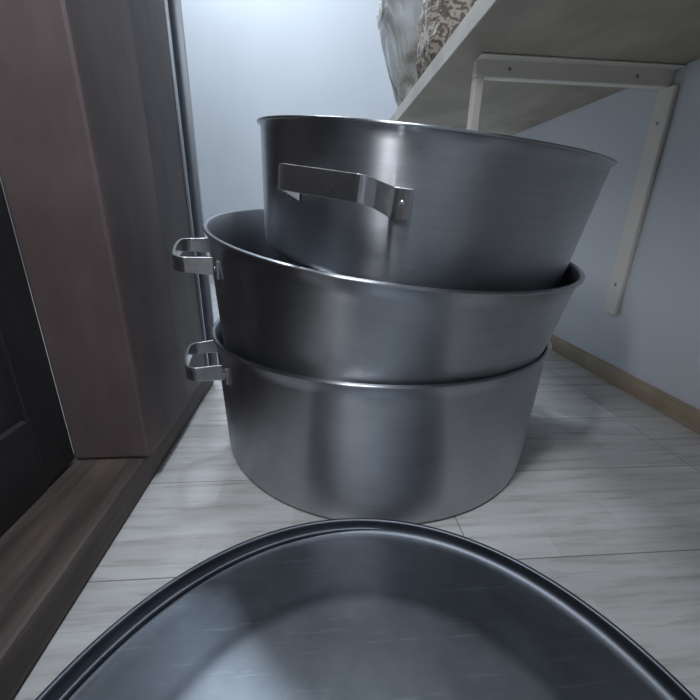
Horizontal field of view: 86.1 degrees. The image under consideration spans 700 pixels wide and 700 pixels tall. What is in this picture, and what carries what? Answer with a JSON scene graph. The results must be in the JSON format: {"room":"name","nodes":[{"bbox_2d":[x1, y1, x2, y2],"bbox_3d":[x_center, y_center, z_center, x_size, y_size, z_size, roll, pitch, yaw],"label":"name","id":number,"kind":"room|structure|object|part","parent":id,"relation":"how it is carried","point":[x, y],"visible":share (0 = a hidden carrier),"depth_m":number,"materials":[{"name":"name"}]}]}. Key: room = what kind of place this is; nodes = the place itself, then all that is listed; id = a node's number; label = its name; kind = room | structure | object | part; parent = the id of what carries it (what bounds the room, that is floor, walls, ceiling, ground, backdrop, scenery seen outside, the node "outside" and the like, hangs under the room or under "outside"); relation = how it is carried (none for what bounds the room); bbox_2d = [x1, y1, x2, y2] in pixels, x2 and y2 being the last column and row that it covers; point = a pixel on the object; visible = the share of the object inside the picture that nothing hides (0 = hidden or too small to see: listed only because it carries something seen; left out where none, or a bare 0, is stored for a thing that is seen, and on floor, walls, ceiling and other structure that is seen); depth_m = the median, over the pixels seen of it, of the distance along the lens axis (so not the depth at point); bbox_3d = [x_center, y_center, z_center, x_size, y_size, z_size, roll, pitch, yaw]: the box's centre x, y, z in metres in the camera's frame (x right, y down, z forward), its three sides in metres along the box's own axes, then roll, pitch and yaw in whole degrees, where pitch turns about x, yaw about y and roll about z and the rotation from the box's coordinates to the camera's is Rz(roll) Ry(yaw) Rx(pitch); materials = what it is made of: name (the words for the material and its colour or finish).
{"room":"storage room","nodes":[
{"label":"storage room","id":0,"kind":"room"},
{"bbox_2d":[0,0,397,272],"bbox_3d":[-0.821,-1.575,2.030,3.110,2.400,0.100,0,20,-5],"label":"wall","id":1,"kind":"structure","parent":0,"point":[248,61],"depth_m":2.04,"materials":[{"name":"white paint"}]},
{"bbox_2d":[25,273,213,282],"bbox_3d":[-0.898,-0.449,2.369,2.997,0.050,0.012,0,20,-5],"label":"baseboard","id":2,"kind":"structure","parent":1,"relation":"attached to","point":[211,276],"depth_m":2.37,"materials":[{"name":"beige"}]},
{"bbox_2d":[12,283,699,699],"bbox_3d":[-0.735,0.284,0.494,3.210,0.060,4.250,0,20,-5],"label":"floor","id":3,"kind":"structure","parent":0,"point":[601,499],"depth_m":0.56,"materials":[{"name":"white wood"}]},
{"bbox_2d":[0,365,213,699],"bbox_3d":[-0.359,0.320,0.256,0.122,0.050,1.540,0,20,-5],"label":"sill","id":4,"kind":"structure","parent":3,"relation":"on","point":[50,552],"depth_m":0.45,"materials":[{"name":"brown wood"}]},
{"bbox_2d":[0,421,46,536],"bbox_3d":[-0.397,0.288,0.103,0.018,0.110,0.860,0,20,-5],"label":"rail","id":5,"kind":"object","parent":4,"relation":"on","point":[22,480],"visible":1,"depth_m":0.47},
{"bbox_2d":[0,0,185,458],"bbox_3d":[-0.359,-0.821,0.328,0.116,2.050,0.175,0,20,-5],"label":"door frame","id":6,"kind":"structure","parent":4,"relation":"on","point":[77,177],"depth_m":0.50,"materials":[{"name":"paint"}]},
{"bbox_2d":[129,0,205,402],"bbox_3d":[-0.374,-0.878,0.485,0.112,2.050,0.159,0,20,-5],"label":"door frame","id":7,"kind":"structure","parent":4,"relation":"on","point":[147,16],"depth_m":0.68,"materials":[{"name":"brown wood"}]},
{"bbox_2d":[163,0,208,365],"bbox_3d":[-0.336,-0.907,0.568,0.032,2.050,0.006,0,20,-5],"label":"flange","id":8,"kind":"object","parent":4,"relation":"on","point":[166,10],"visible":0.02,"depth_m":0.75,"materials":[{"name":"grey metal"}]},
{"bbox_2d":[167,0,218,364],"bbox_3d":[-0.338,-0.927,0.624,0.038,2.050,0.010,0,20,-5],"label":"flange","id":9,"kind":"object","parent":4,"relation":"on","point":[174,6],"visible":0.49,"depth_m":0.80,"materials":[{"name":"grey metal"}]},
{"bbox_2d":[56,527,383,699],"bbox_3d":[0.027,0.350,0.234,0.600,0.020,0.600,-8,22,-24],"label":"lid","id":10,"kind":"object","parent":3,"relation":"on","point":[76,684],"visible":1,"depth_m":0.41,"materials":[{"name":"metal"}]},
{"bbox_2d":[35,518,697,699],"bbox_3d":[0.017,0.336,0.236,0.596,0.027,0.596,5,20,10],"label":"lid","id":11,"kind":"object","parent":10,"relation":"on","point":[403,610],"visible":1,"depth_m":0.38,"materials":[{"name":"metal"}]},
{"bbox_2d":[184,318,551,522],"bbox_3d":[0.051,0.048,0.777,0.616,0.228,0.616,11,22,26],"label":"cooking pot","id":12,"kind":"object","parent":3,"relation":"on","point":[330,449],"visible":0.63,"depth_m":0.52,"materials":[{"name":"metal"}]},
{"bbox_3d":[-0.250,0.016,0.652,0.067,0.026,0.183,-6,21,-19],"label":"handle","id":13,"kind":"part","parent":12,"relation":"part of","materials":[{"name":"metal"}]},
{"bbox_2d":[172,209,584,384],"bbox_3d":[0.069,-0.102,0.710,0.625,0.310,0.627,9,21,20],"label":"cooking pot","id":14,"kind":"object","parent":12,"relation":"on","point":[279,312],"visible":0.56,"depth_m":0.45,"materials":[{"name":"metal"}]},
{"bbox_3d":[-0.235,-0.154,0.597,0.094,0.026,0.178,4,26,-6],"label":"handle","id":15,"kind":"part","parent":14,"relation":"part of","materials":[{"name":"metal"}]},
{"bbox_2d":[257,115,617,291],"bbox_3d":[0.130,-0.268,0.676,0.567,0.259,0.569,-3,20,-12],"label":"cooking pot","id":16,"kind":"object","parent":14,"relation":"on","point":[405,203],"visible":0.96,"depth_m":0.45,"materials":[{"name":"metal"}]},
{"bbox_3d":[-0.022,-0.185,0.441,0.181,0.059,0.069,12,22,27],"label":"handle","id":17,"kind":"part","parent":16,"relation":"part of","materials":[{"name":"metal"}]},
{"bbox_2d":[512,59,699,409],"bbox_3d":[0.841,-0.883,0.205,0.100,2.400,4.050,0,20,-5],"label":"wall","id":18,"kind":"structure","parent":0,"point":[653,338],"depth_m":0.94,"materials":[{"name":"white paint"}]},
{"bbox_2d":[389,0,699,135],"bbox_3d":[0.518,-0.479,0.339,0.525,0.038,2.680,0,20,-5],"label":"shelf","id":19,"kind":"object","parent":18,"relation":"attached to","point":[647,31],"visible":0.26,"depth_m":0.76,"materials":[{"name":"white wood"}]},
{"bbox_2d":[377,0,422,106],"bbox_3d":[0.245,-1.087,1.369,0.295,0.400,0.237,0,20,-5],"label":"plastic bag","id":20,"kind":"object","parent":19,"relation":"on","point":[397,20],"visible":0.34,"depth_m":1.29,"materials":[{"name":"plastic"}]},
{"bbox_2d":[416,0,476,80],"bbox_3d":[0.298,-0.910,1.056,0.205,0.280,0.278,0,20,-5],"label":"woven sack","id":21,"kind":"object","parent":19,"relation":"on","point":[438,19],"visible":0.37,"depth_m":0.97,"materials":[{"name":"beige fabric"}]},
{"bbox_2d":[467,53,685,314],"bbox_3d":[0.502,-0.368,0.926,0.464,0.569,0.048,0,20,-5],"label":"shelf bracket","id":22,"kind":"object","parent":18,"relation":"attached to","point":[488,66],"visible":0.96,"depth_m":0.85,"materials":[{"name":"beige metal"}]},
{"bbox_3d":[0.284,-0.528,0.864,0.021,0.164,0.023,0,20,-5],"label":"leg","id":23,"kind":"part","parent":22,"relation":"part of","materials":[{"name":"beige metal"}]},
{"bbox_3d":[0.507,-0.623,0.848,0.464,0.035,0.023,0,20,-5],"label":"arm","id":24,"kind":"part","parent":22,"relation":"part of","materials":[{"name":"beige metal"}]},
{"bbox_3d":[0.727,-0.353,0.951,0.011,0.534,0.046,0,20,-5],"label":"wall leg","id":25,"kind":"part","parent":22,"relation":"part of","materials":[{"name":"beige metal"}]},
{"bbox_2d":[550,335,699,434],"bbox_3d":[0.760,0.226,0.597,0.012,0.045,4.048,0,20,-5],"label":"baseboard","id":26,"kind":"structure","parent":18,"relation":"attached to","point":[687,415],"depth_m":0.95,"materials":[{"name":"beige wood"}]},
{"bbox_3d":[-0.356,-1.528,-0.548,0.018,0.110,0.860,0,20,-5],"label":"door","id":27,"kind":"structure","parent":0,"visible":0},
{"bbox_2d":[0,181,74,484],"bbox_3d":[-0.375,-0.618,-0.235,0.018,2.035,1.014,0,20,-5],"label":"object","id":28,"kind":"structure","parent":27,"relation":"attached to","point":[23,353],"depth_m":0.48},
{"bbox_3d":[-0.379,-0.617,-0.237,0.010,2.035,1.010,0,20,-5],"label":"field","id":29,"kind":"part","parent":28,"relation":"part of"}
]}

